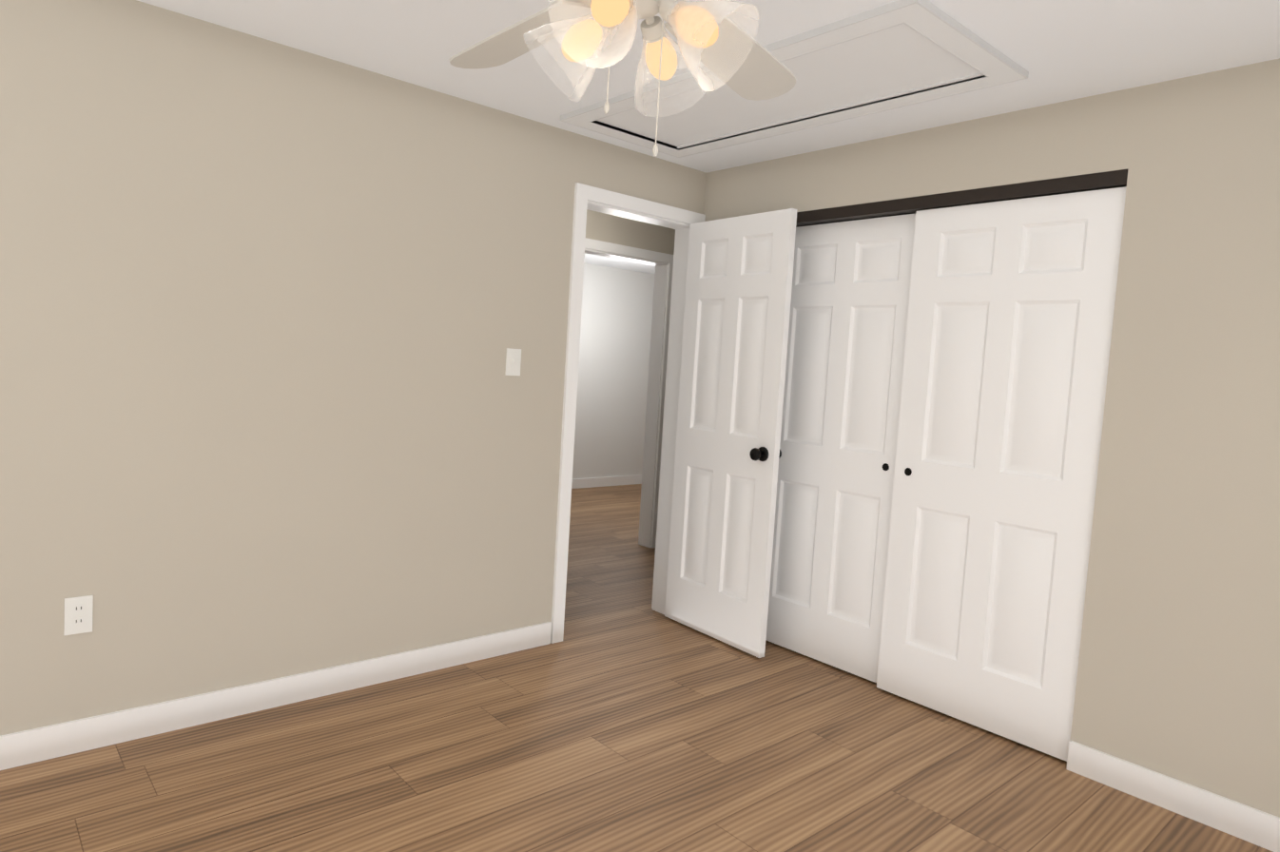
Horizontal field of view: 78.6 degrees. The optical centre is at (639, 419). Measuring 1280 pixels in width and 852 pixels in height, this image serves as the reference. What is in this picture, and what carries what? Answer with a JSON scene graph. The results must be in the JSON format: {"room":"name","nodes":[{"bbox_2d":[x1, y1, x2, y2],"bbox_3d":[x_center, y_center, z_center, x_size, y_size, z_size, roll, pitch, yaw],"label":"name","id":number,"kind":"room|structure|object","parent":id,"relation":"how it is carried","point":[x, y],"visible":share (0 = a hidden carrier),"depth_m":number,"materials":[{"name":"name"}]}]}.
{"room":"empty bedroom","nodes":[
{"label":"empty bedroom","id":0,"kind":"room"},
{"bbox_2d":[0,0,706,736],"bbox_3d":[0.083,-0.121,3.969,7.990,2.290,0.120,0,5,-42],"label":"wall","id":1,"kind":"structure","parent":0,"point":[270,312],"depth_m":2.66,"materials":[{"name":"paint"}]},
{"bbox_2d":[63,595,93,635],"bbox_3d":[-1.712,0.596,2.383,0.070,0.114,0.007,0,5,-42],"label":"electrical outlet plate","id":2,"kind":"object","parent":1,"relation":"attached to","point":[78,614],"visible":1,"depth_m":2.38,"materials":[{"name":"white plastic"}]},
{"bbox_2d":[0,621,551,770],"bbox_3d":[-1.626,0.975,2.501,3.245,0.100,0.013,0,5,-42],"label":"baseboard","id":3,"kind":"structure","parent":1,"relation":"attached to","point":[24,747],"depth_m":2.72,"materials":[{"name":"white wood"}]},
{"bbox_2d":[504,348,521,375],"bbox_3d":[-0.535,-0.244,3.318,0.070,0.114,0.013,0,5,-42],"label":"switch plate","id":4,"kind":"object","parent":1,"relation":"attached to","point":[513,360],"visible":1,"depth_m":3.31,"materials":[{"name":"white plastic"}]},
{"bbox_2d":[550,182,705,643],"bbox_3d":[-0.084,-0.015,3.834,0.814,2.077,0.152,0,5,-42],"label":"trim","id":5,"kind":"structure","parent":1,"relation":"attached to","point":[679,221],"depth_m":3.66,"materials":[{"name":"white wood"}]},
{"bbox_2d":[664,208,797,658],"bbox_3d":[0.404,0.048,3.728,0.169,2.000,0.672,0,5,-39],"label":"entry door","id":6,"kind":"structure","parent":5,"relation":"attached to","point":[735,336],"depth_m":3.67,"materials":[{"name":"white wood"}]},
{"bbox_2d":[572,262,654,479],"bbox_3d":[-0.703,-0.441,7.928,5.120,2.290,0.120,0,5,-42],"label":"wall","id":7,"kind":"structure","parent":0,"point":[615,333],"depth_m":8.18,"materials":[{"name":"paint"}]},
{"bbox_2d":[571,474,641,488],"bbox_3d":[-0.726,0.656,7.953,4.880,0.100,0.013,0,5,-42],"label":"baseboard","id":8,"kind":"structure","parent":7,"relation":"attached to","point":[591,482],"depth_m":8.26,"materials":[{"name":"white wood"}]},
{"bbox_2d":[585,209,675,254],"bbox_3d":[0.027,-0.229,5.489,7.220,2.290,0.120,0,5,-42],"label":"wall","id":9,"kind":"structure","parent":0,"point":[618,230],"depth_m":5.18,"materials":[{"name":"paint"}]},
{"bbox_2d":[584,237,673,548],"bbox_3d":[-0.189,-0.123,5.310,0.894,2.077,0.152,0,5,-42],"label":"trim","id":10,"kind":"structure","parent":9,"relation":"attached to","point":[663,262],"depth_m":5.53,"materials":[{"name":"white wood"}]},
{"bbox_2d":[0,484,1272,851],"bbox_3d":[0.306,1.054,4.230,8.770,0.060,7.500,0,5,-42],"label":"floor","id":11,"kind":"structure","parent":0,"point":[622,716],"depth_m":2.49,"materials":[{"name":"brown wood"}]},
{"bbox_2d":[136,0,1279,273],"bbox_3d":[0.449,-1.286,4.070,8.770,0.060,7.500,0,5,-42],"label":"ceiling","id":12,"kind":"structure","parent":0,"point":[1063,49],"depth_m":2.41,"materials":[{"name":"paint"}]},
{"bbox_2d":[449,0,795,156],"bbox_3d":[-0.033,-0.794,1.457,1.271,0.622,1.221,0,5,-42],"label":"ceiling fan","id":13,"kind":"object","parent":12,"relation":"hanging from","point":[730,53],"visible":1,"depth_m":1.51,"materials":[{"name":"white glass"}]},
{"bbox_2d":[559,0,1028,157],"bbox_3d":[0.449,-1.160,2.832,0.682,0.021,1.582,0,5,-42],"label":"attic hatch","id":14,"kind":"structure","parent":12,"relation":"attached to","point":[897,54],"depth_m":2.64,"materials":[{"name":"paint"}]},
{"bbox_2d":[703,58,1279,817],"bbox_3d":[1.317,-0.001,3.306,0.580,2.290,2.520,0,5,-42],"label":"wall","id":15,"kind":"structure","parent":0,"point":[1177,676],"depth_m":2.46,"materials":[{"name":"paint"}]},
{"bbox_2d":[765,213,915,682],"bbox_3d":[0.865,0.110,3.497,0.036,1.965,0.755,0,5,-42],"label":"sliding closet door","id":16,"kind":"structure","parent":15,"relation":"in","point":[850,292],"depth_m":3.45,"materials":[{"name":"white wood"}]},
{"bbox_2d":[795,169,1128,227],"bbox_3d":[1.151,-0.865,3.147,0.112,0.048,1.480,0,5,-42],"label":"rail","id":17,"kind":"object","parent":15,"relation":"attached to","point":[1115,179],"visible":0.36,"depth_m":2.97,"materials":[{"name":"brown metal"}]},
{"bbox_2d":[876,186,1126,761],"bbox_3d":[1.311,0.176,2.933,0.036,1.965,0.755,0,5,-42],"label":"sliding closet door","id":18,"kind":"structure","parent":15,"relation":"in","point":[1010,316],"depth_m":2.88,"materials":[{"name":"white wood"}]},
{"bbox_2d":[1066,740,1279,851],"bbox_3d":[1.258,1.091,3.364,0.593,0.100,2.528,0,5,-42],"label":"baseboard","id":19,"kind":"structure","parent":15,"relation":"attached to","point":[1238,820],"depth_m":2.44,"materials":[{"name":"white wood"}]}
]}

